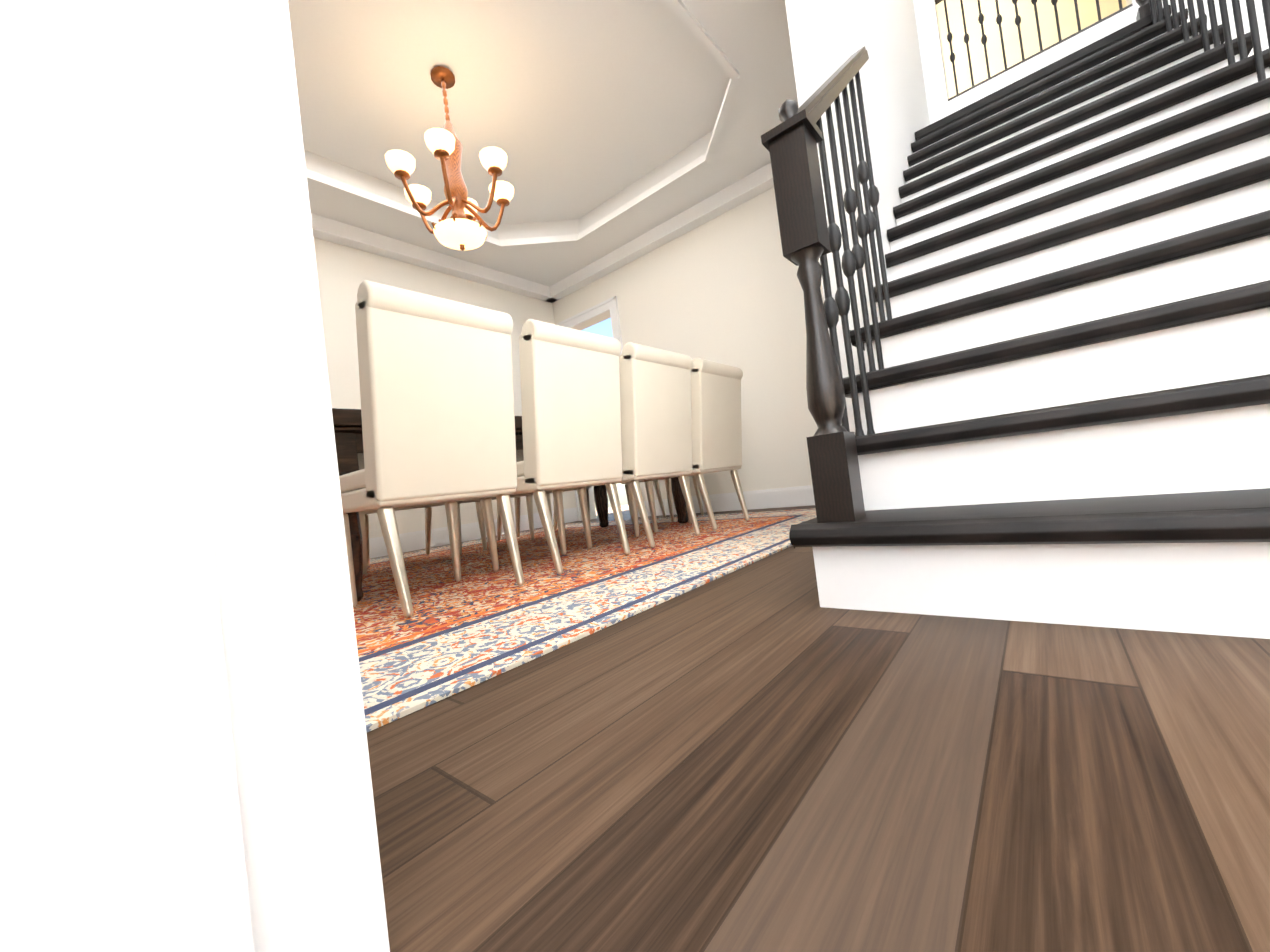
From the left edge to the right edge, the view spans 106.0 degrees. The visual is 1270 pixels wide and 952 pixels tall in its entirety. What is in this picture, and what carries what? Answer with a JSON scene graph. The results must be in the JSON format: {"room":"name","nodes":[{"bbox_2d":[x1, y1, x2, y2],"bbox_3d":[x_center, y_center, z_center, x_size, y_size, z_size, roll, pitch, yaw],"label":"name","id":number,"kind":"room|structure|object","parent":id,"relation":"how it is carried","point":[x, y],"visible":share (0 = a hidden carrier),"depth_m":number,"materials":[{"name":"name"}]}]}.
{"room":"entrance hall","nodes":[
{"label":"entrance hall","id":0,"kind":"room"},
{"bbox_2d":[313,237,575,537],"bbox_3d":[-2.845,-0.968,3.839,0.180,3.450,6.150,-8,-2,40],"label":"wall","id":1,"kind":"structure","parent":0,"point":[344,272],"depth_m":4.38,"materials":[{"name":"beige paint"}]},
{"bbox_2d":[369,507,577,557],"bbox_3d":[-2.563,0.648,3.743,0.030,0.170,5.770,-8,-2,40],"label":"baseboard","id":2,"kind":"structure","parent":1,"relation":"attached to","point":[411,541],"depth_m":4.58,"materials":[{"name":"white wood"}]},
{"bbox_2d":[0,0,929,886],"bbox_3d":[0.396,-2.792,1.739,0.180,6.200,7.330,-8,-2,40],"label":"wall","id":3,"kind":"structure","parent":0,"point":[80,762],"depth_m":0.29,"materials":[{"name":"paint"}]},
{"bbox_2d":[0,815,182,951],"bbox_3d":[-0.816,0.347,-0.349,0.018,0.170,1.800,-8,-2,40],"label":"baseboard","id":4,"kind":"structure","parent":3,"relation":"attached to","point":[116,893],"depth_m":0.27,"materials":[{"name":"white wood"}]},
{"bbox_2d":[87,0,887,951],"bbox_3d":[0.302,-0.984,1.169,0.032,2.610,2.240,-8,-2,40],"label":"door frame","id":5,"kind":"structure","parent":3,"relation":"attached to","point":[267,782],"depth_m":0.30,"materials":[{"name":"white wood"}]},
{"bbox_2d":[288,0,798,286],"bbox_3d":[-1.487,-2.512,2.586,3.820,0.427,5.770,-8,-2,40],"label":"ceiling","id":6,"kind":"structure","parent":0,"point":[608,126],"depth_m":3.45,"materials":[{"name":"white paint"}]},
{"bbox_2d":[385,66,513,250],"bbox_3d":[-1.186,-2.041,3.110,0.781,1.170,0.790,-8,-2,40],"label":"chandelier","id":7,"kind":"object","parent":6,"relation":"hanging from","point":[461,229],"visible":1,"depth_m":3.04,"materials":[{"name":"brown metal"}]},
{"bbox_2d":[552,187,823,519],"bbox_3d":[0.586,-1.362,4.829,3.820,3.450,0.180,-8,-2,40],"label":"wall","id":8,"kind":"structure","parent":0,"point":[725,288],"depth_m":4.40,"materials":[{"name":"beige paint"}]},
{"bbox_2d":[644,485,814,515],"bbox_3d":[1.109,0.218,4.385,2.790,0.170,0.018,-8,-2,40],"label":"baseboard","id":9,"kind":"structure","parent":8,"relation":"attached to","point":[800,495],"depth_m":4.37,"materials":[{"name":"white wood"}]},
{"bbox_2d":[367,505,1269,951],"bbox_3d":[4.003,-0.029,2.898,15.000,0.100,16.000,-8,-2,40],"label":"floor","id":10,"kind":"structure","parent":0,"point":[767,755],"depth_m":0.50,"materials":[{"name":"brown wood"}]},
{"bbox_2d":[353,508,816,732],"bbox_3d":[-0.977,0.513,2.680,3.330,0.009,4.640,-8,-2,40],"label":"dining rug","id":11,"kind":"object","parent":10,"relation":"on","point":[481,620],"visible":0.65,"depth_m":1.66,"materials":[{"name":"multicoloured fabric"}]},
{"bbox_2d":[359,511,368,573],"bbox_3d":[-2.077,0.085,2.851,0.614,1.116,0.660,-8,-2,40],"label":"chair leg","id":12,"kind":"object","parent":11,"relation":"on","point":[362,516],"depth_m":2.89,"materials":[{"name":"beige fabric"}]},
{"bbox_2d":[365,500,463,565],"bbox_3d":[-1.612,0.063,3.348,0.607,1.063,0.530,-8,-2,40],"label":"chair","id":13,"kind":"object","parent":11,"relation":"on","point":[428,512],"visible":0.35,"depth_m":3.33,"materials":[{"name":"beige fabric"}]},
{"bbox_2d":[339,280,523,617],"bbox_3d":[-0.808,-0.068,1.837,0.607,1.063,0.530,-8,-2,40],"label":"chair","id":14,"kind":"object","parent":11,"relation":"on","point":[437,396],"visible":0.85,"depth_m":1.63,"materials":[{"name":"beige fabric"}]},
{"bbox_2d":[459,493,533,549],"bbox_3d":[-1.207,0.024,3.829,0.607,1.063,0.530,-8,-2,40],"label":"chair","id":15,"kind":"object","parent":11,"relation":"on","point":[529,500],"visible":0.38,"depth_m":3.81,"materials":[{"name":"beige fabric"}]},
{"bbox_2d":[332,408,688,601],"bbox_3d":[-0.752,0.104,3.112,1.120,0.765,2.620,-8,-2,40],"label":"dining table","id":16,"kind":"object","parent":11,"relation":"on","point":[348,432],"visible":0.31,"depth_m":1.93,"materials":[{"name":"brown wood"}]},
{"bbox_2d":[512,486,590,536],"bbox_3d":[-0.802,-0.014,4.311,0.607,1.063,0.530,-8,-2,40],"label":"chair","id":17,"kind":"object","parent":11,"relation":"on","point":[517,507],"visible":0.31,"depth_m":4.24,"materials":[{"name":"beige fabric"}]},
{"bbox_2d":[476,319,629,573],"bbox_3d":[-0.403,-0.106,2.318,0.607,1.063,0.530,-8,-2,40],"label":"chair","id":18,"kind":"object","parent":11,"relation":"on","point":[570,402],"visible":0.98,"depth_m":2.10,"materials":[{"name":"beige fabric"}]},
{"bbox_2d":[576,342,699,548],"bbox_3d":[0.002,-0.144,2.799,0.607,1.063,0.530,-8,-2,40],"label":"chair","id":19,"kind":"object","parent":11,"relation":"on","point":[655,406],"visible":0.85,"depth_m":2.58,"materials":[{"name":"beige fabric"}]},
{"bbox_2d":[621,475,703,523],"bbox_3d":[0.245,-0.141,4.321,0.530,1.063,0.607,-8,-2,40],"label":"head chair","id":20,"kind":"object","parent":11,"relation":"on","point":[668,491],"visible":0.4,"depth_m":4.26,"materials":[{"name":"beige fabric"}]},
{"bbox_2d":[643,358,748,531],"bbox_3d":[0.407,-0.183,3.280,0.607,1.063,0.530,-8,-2,40],"label":"chair","id":21,"kind":"object","parent":11,"relation":"on","point":[716,424],"visible":0.81,"depth_m":3.06,"materials":[{"name":"beige fabric"}]},
{"bbox_2d":[761,0,1269,638],"bbox_3d":[2.668,-2.261,1.830,3.090,4.605,4.334,-8,-2,40],"label":"staircase","id":22,"kind":"structure","parent":10,"relation":"on","point":[1057,388],"depth_m":1.20,"materials":[{"name":"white wood"}]},
{"bbox_2d":[913,0,1139,123],"bbox_3d":[3.995,-3.191,3.360,3.260,6.200,0.180,-8,-2,40],"label":"wall","id":23,"kind":"structure","parent":0,"point":[940,106],"depth_m":4.18,"materials":[{"name":"paint"}]},
{"bbox_2d":[936,0,1126,97],"bbox_3d":[4.176,-4.806,4.224,3.960,3.200,1.570,-8,-2,40],"label":"wall","id":24,"kind":"structure","parent":0,"point":[1088,14],"depth_m":5.23,"materials":[{"name":"beige paint"}]},
{"bbox_2d":[1162,0,1268,56],"bbox_3d":[5.030,-3.368,1.007,5.500,6.200,0.300,-8,-2,40],"label":"wall","id":25,"kind":"structure","parent":0,"point":[1261,24],"depth_m":2.48,"materials":[{"name":"paint"}]},
{"bbox_3d":[-0.344,-2.791,-2.306,12.280,6.200,0.200,-8,-2,40],"label":"wall","id":26,"kind":"structure","parent":0,"visible":0},
{"bbox_2d":[311,213,558,302],"bbox_3d":[-2.853,-2.067,3.771,0.130,0.130,5.770,-8,-2,40],"label":"crown molding","id":27,"kind":"structure","parent":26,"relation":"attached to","point":[324,228],"depth_m":4.63,"materials":[{"name":"white wood"}]},
{"bbox_2d":[551,163,773,298],"bbox_3d":[0.352,-2.433,4.737,3.510,0.130,0.130,-8,-2,40],"label":"crown molding","id":28,"kind":"structure","parent":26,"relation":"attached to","point":[746,188],"depth_m":4.67,"materials":[{"name":"white wood"}]}
]}

